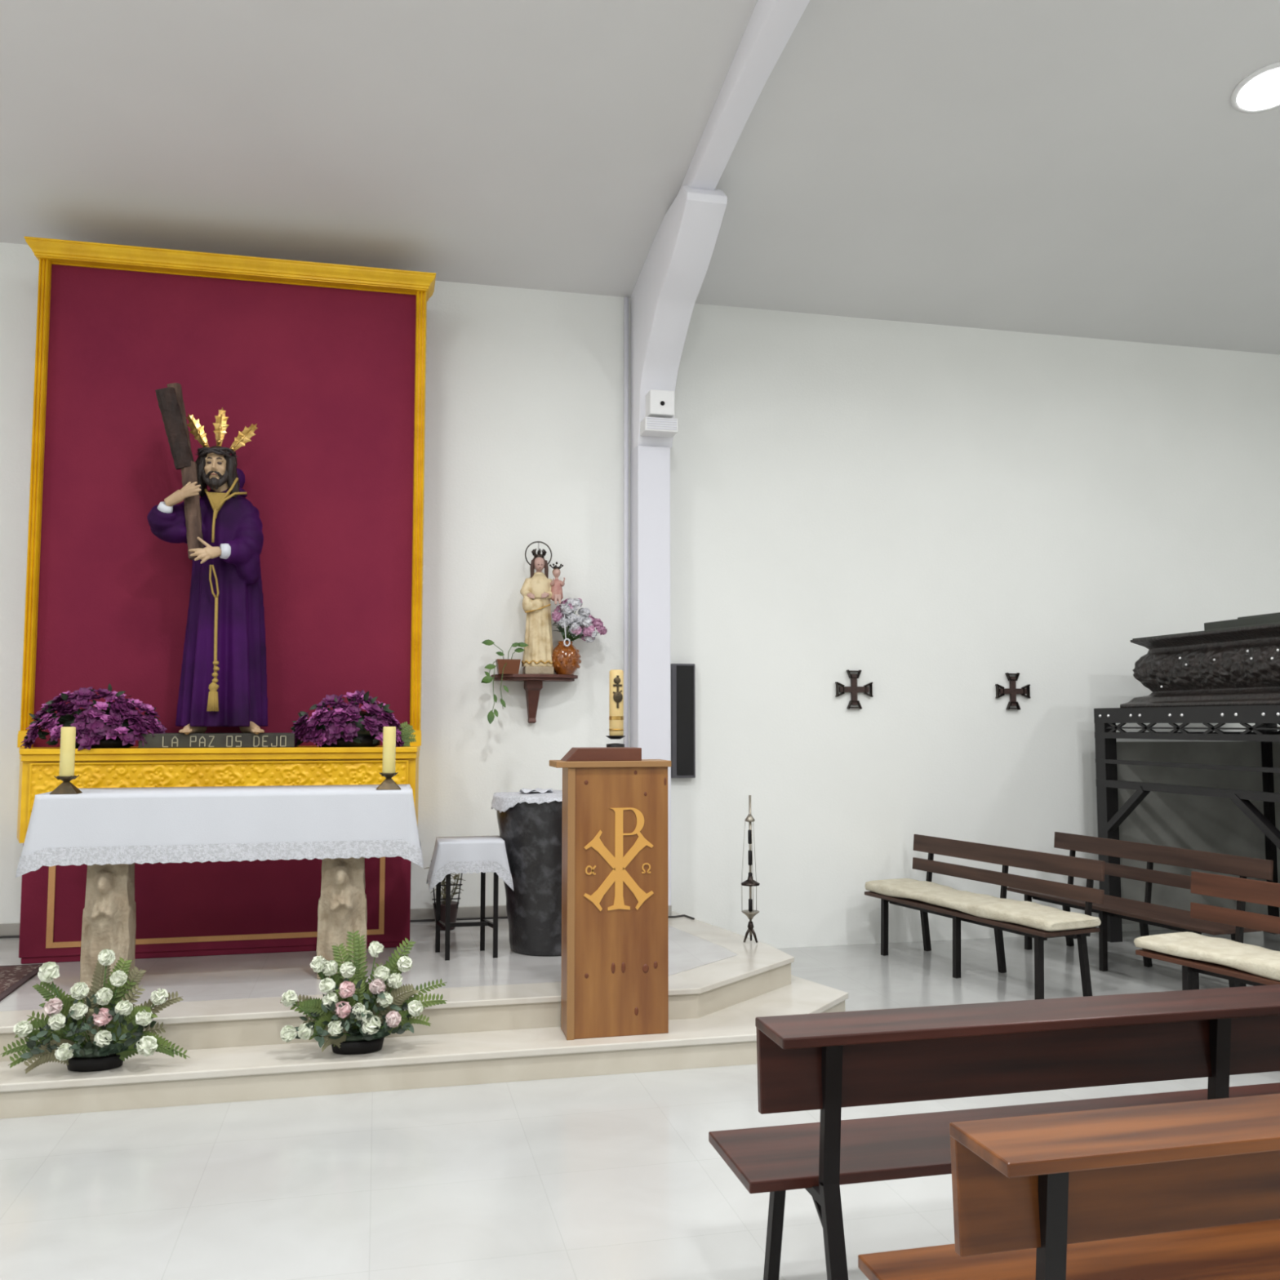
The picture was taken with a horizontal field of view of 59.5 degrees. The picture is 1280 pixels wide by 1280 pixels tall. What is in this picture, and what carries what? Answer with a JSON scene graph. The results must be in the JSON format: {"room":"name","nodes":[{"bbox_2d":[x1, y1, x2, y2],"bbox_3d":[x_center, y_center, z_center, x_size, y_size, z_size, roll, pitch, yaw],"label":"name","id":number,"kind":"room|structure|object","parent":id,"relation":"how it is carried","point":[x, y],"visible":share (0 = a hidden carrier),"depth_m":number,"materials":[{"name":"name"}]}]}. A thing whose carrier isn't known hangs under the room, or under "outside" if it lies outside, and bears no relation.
{"room":"church","nodes":[
{"label":"church","id":0,"kind":"room"},
{"bbox_2d":[75,736,133,748],"bbox_3d":[-3.179,0.599,6.575,0.384,0.070,0.192,1,-4,-13],"label":"tray","id":1,"kind":"object","parent":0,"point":[110,743],"depth_m":6.51,"materials":[{"name":"black paint"}]},
{"bbox_2d":[315,735,380,746],"bbox_3d":[-1.796,0.623,6.896,0.384,0.070,0.192,1,-4,-13],"label":"tray","id":2,"kind":"object","parent":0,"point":[359,740],"depth_m":6.82,"materials":[{"name":"black paint"}]},
{"bbox_2d":[605,735,625,746],"bbox_3d":[-0.147,0.624,6.714,0.120,0.100,0.120,1,-4,-13],"label":"candle cup","id":3,"kind":"object","parent":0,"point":[615,737],"depth_m":6.67,"materials":[{"name":"silver metal"}]},
{"bbox_2d":[0,242,1279,948],"bbox_3d":[-0.352,-0.949,8.224,15.400,6.400,0.200,1,-4,-13],"label":"wall","id":4,"kind":"structure","parent":0,"point":[935,513],"depth_m":8.47,"materials":[{"name":"paint"}]},
{"bbox_2d":[0,905,506,935],"bbox_3d":[-3.851,1.833,7.090,7.765,0.085,0.018,1,-4,-13],"label":"baseboard","id":5,"kind":"structure","parent":4,"relation":"attached to","point":[6,929],"depth_m":7.65,"materials":[{"name":"grey stone"}]},
{"bbox_2d":[490,674,577,723],"bbox_3d":[-0.726,0.410,7.789,0.600,0.335,0.280,1,-4,-13],"label":"wall shelf","id":6,"kind":"object","parent":4,"relation":"attached to","point":[533,683],"visible":0.91,"depth_m":7.77,"materials":[{"name":"brown wood"}]},
{"bbox_2d":[480,639,528,724],"bbox_3d":[-0.929,0.287,7.662,0.326,0.580,0.172,1,-4,-13],"label":"trailing plant","id":7,"kind":"object","parent":6,"relation":"on","point":[508,666],"visible":1,"depth_m":7.64,"materials":[{"name":"green plant"}]},
{"bbox_2d":[520,541,565,674],"bbox_3d":[-0.685,-0.228,7.811,0.305,0.942,0.178,1,-4,-13],"label":"figurine","id":8,"kind":"object","parent":6,"relation":"on","point":[537,590],"visible":1,"depth_m":7.76,"materials":[{"name":"ceramic"}]},
{"bbox_2d":[551,597,607,675],"bbox_3d":[-0.442,-0.022,7.863,0.388,0.538,0.249,1,-4,-16],"label":"flower vase","id":9,"kind":"object","parent":6,"relation":"on","point":[566,658],"visible":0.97,"depth_m":7.78,"materials":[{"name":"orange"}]},
{"bbox_2d":[623,297,628,746],"bbox_3d":[-0.101,-0.332,8.093,0.036,4.390,0.034,1,-4,-13],"label":"conduit pipe","id":10,"kind":"object","parent":4,"relation":"attached to","point":[625,299],"visible":0.66,"depth_m":8.12,"materials":[{"name":"white paint"}]},
{"bbox_2d":[630,444,671,905],"bbox_3d":[0.074,0.427,7.990,0.240,3.620,0.250,1,-4,-13],"label":"column","id":11,"kind":"structure","parent":4,"relation":"attached to","point":[650,465],"depth_m":7.93,"materials":[{"name":"white paint"}]},
{"bbox_2d":[640,416,678,437],"bbox_3d":[0.135,-1.504,7.912,0.240,0.100,0.166,1,-4,-13],"label":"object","id":12,"kind":"object","parent":4,"relation":"attached to","point":[649,426],"visible":1,"depth_m":7.85,"materials":[{"name":"white plastic"}]},
{"bbox_2d":[644,389,674,417],"bbox_3d":[0.141,-1.661,7.920,0.180,0.175,0.154,1,-4,-13],"label":"speaker","id":13,"kind":"object","parent":4,"relation":"attached to","point":[659,403],"visible":0.88,"depth_m":7.85},
{"bbox_2d":[668,905,671,915],"bbox_3d":[0.074,1.893,7.880,0.240,0.080,0.255,1,-4,-13],"label":"trim","id":14,"kind":"structure","parent":4,"relation":"attached to","point":[669,906],"depth_m":7.78,"materials":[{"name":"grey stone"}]},
{"bbox_2d":[631,185,727,452],"bbox_3d":[0.234,-2.088,7.539,0.265,1.368,1.559,1,-4,-13],"label":"arched beam","id":15,"kind":"structure","parent":4,"relation":"attached to","point":[664,296],"depth_m":7.55,"materials":[{"name":"white paint"}]},
{"bbox_2d":[671,663,695,777],"bbox_3d":[0.309,0.585,8.126,0.175,0.825,0.070,1,-4,-13],"label":"speaker","id":16,"kind":"object","parent":4,"relation":"attached to","point":[682,675],"visible":0.81,"depth_m":8.09,"materials":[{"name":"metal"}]},
{"bbox_2d":[835,669,873,709],"bbox_3d":[1.617,0.374,8.465,0.296,0.296,0.035,1,-4,-13],"label":"wall cross","id":17,"kind":"object","parent":4,"relation":"attached to","point":[853,689],"visible":1,"depth_m":8.45,"materials":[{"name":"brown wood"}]},
{"bbox_2d":[995,672,1031,710],"bbox_3d":[2.918,0.401,8.766,0.290,0.290,0.035,1,-4,-13],"label":"wall cross","id":18,"kind":"object","parent":4,"relation":"attached to","point":[1012,691],"visible":1,"depth_m":8.75,"materials":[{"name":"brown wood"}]},
{"bbox_2d":[0,0,1279,355],"bbox_3d":[1.359,-3.959,1.072,15.400,1.845,15.300,1,-4,-13],"label":"ceiling","id":19,"kind":"structure","parent":0,"point":[1077,168],"depth_m":6.67,"materials":[{"name":"paint"}]},
{"bbox_2d":[677,0,809,194],"bbox_3d":[1.054,-3.597,4.062,0.170,1.384,6.900,1,-4,-13],"label":"ceiling beam","id":20,"kind":"structure","parent":19,"relation":"attached to","point":[771,24],"depth_m":6.04,"materials":[{"name":"white paint"}]},
{"bbox_2d":[1230,61,1279,113],"bbox_3d":[3.601,-3.154,6.394,0.408,0.084,0.404,1,-4,-8],"label":"recessed light","id":21,"kind":"object","parent":19,"relation":"in","point":[1259,91],"visible":1,"depth_m":6.42,"materials":[{"name":"white plastic"}]},
{"bbox_2d":[0,928,1279,1279],"bbox_3d":[1.359,1.802,0.648,15.400,0.200,15.300,1,-4,-13],"label":"floor","id":22,"kind":"structure","parent":0,"point":[620,1176],"depth_m":4.06,"materials":[{"name":"tile"}]},
{"bbox_2d":[0,974,848,1119],"bbox_3d":[-3.159,2.015,5.894,8.578,0.146,2.630,1,-4,-13],"label":"step","id":23,"kind":"structure","parent":22,"relation":"on","point":[726,1037],"depth_m":5.10,"materials":[{"name":"beige stone"}]},
{"bbox_2d":[0,948,190,1074],"bbox_3d":[-2.346,1.606,4.864,0.761,0.519,0.233,1,-4,-11],"label":"flower arrangement","id":24,"kind":"object","parent":23,"relation":"on","point":[86,1035],"visible":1,"depth_m":4.84,"materials":[{"name":"white plant"}]},
{"bbox_2d":[66,1053,123,1071],"bbox_3d":[-2.378,1.838,4.890,0.242,0.060,0.138,1,-4,-13],"label":"tray","id":25,"kind":"object","parent":24,"relation":"on","point":[95,1063],"depth_m":4.83,"materials":[{"name":"black paint"}]},
{"bbox_2d":[280,929,447,1054],"bbox_3d":[-1.256,1.609,5.116,0.741,0.550,0.236,1,-4,-10],"label":"flower arrangement","id":26,"kind":"object","parent":23,"relation":"on","point":[355,1018],"visible":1,"depth_m":5.09,"materials":[{"name":"white plant"}]},
{"bbox_2d":[331,1037,384,1054],"bbox_3d":[-1.297,1.856,5.141,0.242,0.060,0.138,1,-4,-13],"label":"tray","id":27,"kind":"object","parent":26,"relation":"on","point":[345,1046],"depth_m":5.08,"materials":[{"name":"black paint"}]},
{"bbox_2d":[0,911,794,1061],"bbox_3d":[-3.303,1.875,6.040,8.360,0.154,2.300,1,-4,-13],"label":"platform","id":28,"kind":"object","parent":23,"relation":"on","point":[233,1000],"visible":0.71,"depth_m":5.88,"materials":[{"name":"beige stone"}]},
{"bbox_2d":[0,964,42,1001],"bbox_3d":[-3.930,1.760,5.601,1.535,0.012,0.945,1,-4,-13],"label":"rug","id":29,"kind":"object","parent":28,"relation":"on","point":[12,977],"visible":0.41,"depth_m":5.93,"materials":[{"name":"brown carpet"}]},
{"bbox_2d":[80,857,367,991],"bbox_3d":[-2.167,1.303,5.999,1.795,0.982,0.578,1,-4,-13],"label":"altar legs","id":30,"kind":"object","parent":28,"relation":"on","point":[109,911],"visible":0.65,"depth_m":5.77,"materials":[{"name":"beige stone"}]},
{"bbox_2d":[15,784,423,877],"bbox_3d":[-2.178,1.010,6.038,1.978,0.408,0.647,1,-4,-13],"label":"altar cloth","id":31,"kind":"object","parent":30,"relation":"on","point":[100,826],"visible":0.99,"depth_m":5.75,"materials":[{"name":"white fabric"}]},
{"bbox_2d":[48,725,82,794],"bbox_3d":[-2.905,0.605,5.681,0.129,0.343,0.107,1,-4,-13],"label":"candle","id":32,"kind":"object","parent":31,"relation":"on","point":[68,734],"visible":1,"depth_m":5.66,"materials":[{"name":"beige wax"}]},
{"bbox_2d":[376,724,400,790],"bbox_3d":[-1.353,0.632,6.041,0.129,0.343,0.107,1,-4,-13],"label":"candle","id":33,"kind":"object","parent":31,"relation":"on","point":[388,732],"visible":1,"depth_m":6.01,"materials":[{"name":"beige wax"}]},
{"bbox_2d":[17,235,435,964],"bbox_3d":[-2.584,-0.285,7.065,2.489,4.306,0.905,1,-4,-13],"label":"retable","id":34,"kind":"object","parent":28,"relation":"on","point":[327,361],"visible":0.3,"depth_m":7.04,"materials":[{"name":"red fabric"}]},
{"bbox_2d":[20,683,167,751],"bbox_3d":[-3.170,0.448,6.530,0.811,0.393,0.305,1,-4,-13],"label":"flower arrangement","id":35,"kind":"object","parent":34,"relation":"on","point":[117,723],"visible":0.94,"depth_m":6.47,"materials":[{"name":"purple plant"}]},
{"bbox_2d":[146,407,267,734],"bbox_3d":[-2.610,-0.430,6.798,0.719,1.996,0.478,2,-5,-26],"label":"statue","id":36,"kind":"object","parent":34,"relation":"on","point":[223,682],"visible":0.97,"depth_m":6.71,"materials":[{"name":"purple"}]},
{"bbox_2d":[155,382,204,559],"bbox_3d":[-2.757,-1.012,6.698,0.300,1.074,0.222,2,-5,-28],"label":"cross","id":37,"kind":"object","parent":36,"relation":"attached to","point":[170,399],"visible":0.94,"depth_m":6.64,"materials":[{"name":"brown wood"}]},
{"bbox_2d":[236,467,247,497],"bbox_3d":[-2.494,-0.968,6.894,0.169,0.190,0.124,-1,-4,16],"label":"hood","id":38,"kind":"object","parent":36,"relation":"attached to","point":[240,474],"depth_m":6.87,"materials":[{"name":"purple fabric"}]},
{"bbox_2d":[137,733,298,748],"bbox_3d":[-2.538,0.608,6.799,0.870,0.085,0.395,1,-4,-13],"label":"plinth","id":39,"kind":"object","parent":34,"relation":"on","point":[167,740],"visible":1,"depth_m":6.61,"materials":[{"name":"grey stone"}]},
{"bbox_2d":[290,689,416,746],"bbox_3d":[-1.772,0.489,6.861,0.789,0.371,0.291,1,-4,-16],"label":"flower arrangement","id":40,"kind":"object","parent":34,"relation":"on","point":[343,726],"visible":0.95,"depth_m":6.80,"materials":[{"name":"purple plant"}]},
{"bbox_2d":[0,914,694,937],"bbox_3d":[-3.409,1.872,7.137,7.644,0.015,0.306,1,-4,-11],"label":"power cable","id":41,"kind":"object","parent":28,"relation":"on","point":[682,915],"visible":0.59,"depth_m":7.67,"materials":[{"name":"grey plastic"}]},
{"bbox_2d":[425,866,465,930],"bbox_3d":[-1.285,1.653,7.367,0.270,0.485,0.203,1,-4,-13],"label":"potted plant","id":42,"kind":"object","parent":28,"relation":"on","point":[454,904],"visible":0.47,"depth_m":7.32,"materials":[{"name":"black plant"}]},
{"bbox_2d":[435,871,498,960],"bbox_3d":[-1.007,1.502,6.547,0.352,0.665,0.290,1,-4,-13],"label":"side table","id":43,"kind":"object","parent":28,"relation":"on","point":[482,922],"visible":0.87,"depth_m":6.51,"materials":[{"name":"black paint"}]},
{"bbox_2d":[426,835,513,891],"bbox_3d":[-0.999,1.309,6.563,0.487,0.284,0.367,1,-4,-13],"label":"tablecloth","id":44,"kind":"object","parent":43,"relation":"on","point":[465,854],"visible":1,"depth_m":6.42,"materials":[{"name":"grey fabric"}]},
{"bbox_2d":[496,800,562,956],"bbox_3d":[-0.531,1.391,6.743,0.690,0.915,0.690,1,-4,-13],"label":"stone pedestal","id":45,"kind":"object","parent":28,"relation":"on","point":[531,833],"visible":0.41,"depth_m":6.47,"materials":[{"name":"grey stone"}]},
{"bbox_2d":[491,787,562,813],"bbox_3d":[-0.532,0.963,6.775,0.740,0.130,0.741,1,-4,-13],"label":"cover","id":46,"kind":"object","parent":45,"relation":"on","point":[501,802],"visible":0.69,"depth_m":6.55,"materials":[{"name":"grey fabric"}]},
{"bbox_2d":[605,669,625,746],"bbox_3d":[-0.147,1.011,6.686,0.220,1.665,0.220,1,-4,-13],"label":"paschal candle","id":47,"kind":"object","parent":28,"relation":"on","point":[615,677],"visible":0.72,"depth_m":6.70,"materials":[{"name":"beige wax"}]},
{"bbox_2d":[741,795,759,942],"bbox_3d":[0.679,1.407,6.901,0.116,0.894,0.116,1,-4,-13],"label":"stand","id":48,"kind":"object","parent":28,"relation":"on","point":[750,913],"visible":1,"depth_m":6.88,"materials":[{"name":"grey metal"}]},
{"bbox_2d":[741,909,759,919],"bbox_3d":[0.679,1.690,6.880,0.112,0.048,0.112,1,-4,-13],"label":"bowl","id":49,"kind":"object","parent":48,"relation":"on","point":[750,913],"depth_m":6.86,"materials":[{"name":"silver metal"}]},
{"bbox_2d":[549,746,671,1039],"bbox_3d":[-0.150,1.223,5.517,0.572,1.379,0.240,1,-4,-13],"label":"lectern","id":50,"kind":"object","parent":23,"relation":"on","point":[615,866],"visible":1,"depth_m":5.43,"materials":[{"name":"brown wood"}]},
{"bbox_2d":[864,834,1105,999],"bbox_3d":[2.216,1.790,7.413,0.516,0.822,1.790,2,-5,-24],"label":"bench","id":51,"kind":"object","parent":22,"relation":"on","point":[1090,869],"visible":0.81,"depth_m":7.27,"materials":[{"name":"brown wood"}]},
{"bbox_2d":[865,878,1101,931],"bbox_3d":[2.188,1.726,7.400,0.450,0.079,1.820,2,-5,-24],"label":"bench cushion","id":52,"kind":"object","parent":51,"relation":"on","point":[1031,914],"visible":1,"depth_m":7.09,"materials":[{"name":"beige fabric"}]},
{"bbox_2d":[708,984,1279,1279],"bbox_3d":[1.561,1.452,3.286,2.655,0.895,0.670,1,-4,-13],"label":"pew","id":53,"kind":"object","parent":22,"relation":"on","point":[829,1062],"visible":0.82,"depth_m":3.02,"materials":[{"name":"brown wood"}]},
{"bbox_2d":[857,1093,1279,1279],"bbox_3d":[1.804,1.395,2.513,2.558,0.895,0.670,1,-4,-13],"label":"pew","id":54,"kind":"object","parent":22,"relation":"on","point":[1188,1190],"visible":1,"depth_m":2.17,"materials":[{"name":"orange wood"}]},
{"bbox_2d":[1007,831,1273,989],"bbox_3d":[3.283,1.799,7.536,0.516,0.822,1.890,2,-4,-20],"label":"bench","id":55,"kind":"object","parent":22,"relation":"on","point":[1145,913],"visible":0.59,"depth_m":7.46,"materials":[{"name":"brown wood"}]},
{"bbox_2d":[1093,704,1279,942],"bbox_3d":[4.674,1.292,7.049,1.585,1.758,3.560,1,-4,-13],"label":"stand","id":56,"kind":"object","parent":22,"relation":"on","point":[1215,797],"visible":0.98,"depth_m":8.64,"materials":[{"name":"black metal"}]},
{"bbox_2d":[1120,612,1279,707],"bbox_3d":[4.731,0.104,6.990,1.580,0.602,3.270,1,-4,-13],"label":"float","id":57,"kind":"object","parent":56,"relation":"on","point":[1230,662],"visible":1,"depth_m":7.57,"materials":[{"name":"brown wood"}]},
{"bbox_2d":[1135,871,1279,990],"bbox_3d":[3.256,1.636,5.330,0.516,0.822,1.790,2,-5,-24],"label":"bench","id":58,"kind":"object","parent":22,"relation":"on","point":[1242,891],"visible":0.73,"depth_m":5.91,"materials":[{"name":"brown wood"}]},
{"bbox_2d":[1133,931,1279,981],"bbox_3d":[3.228,1.573,5.317,0.450,0.078,1.820,2,-5,-24],"label":"bench cushion","id":59,"kind":"object","parent":58,"relation":"on","point":[1253,959],"visible":1,"depth_m":5.73,"materials":[{"name":"beige fabric"}]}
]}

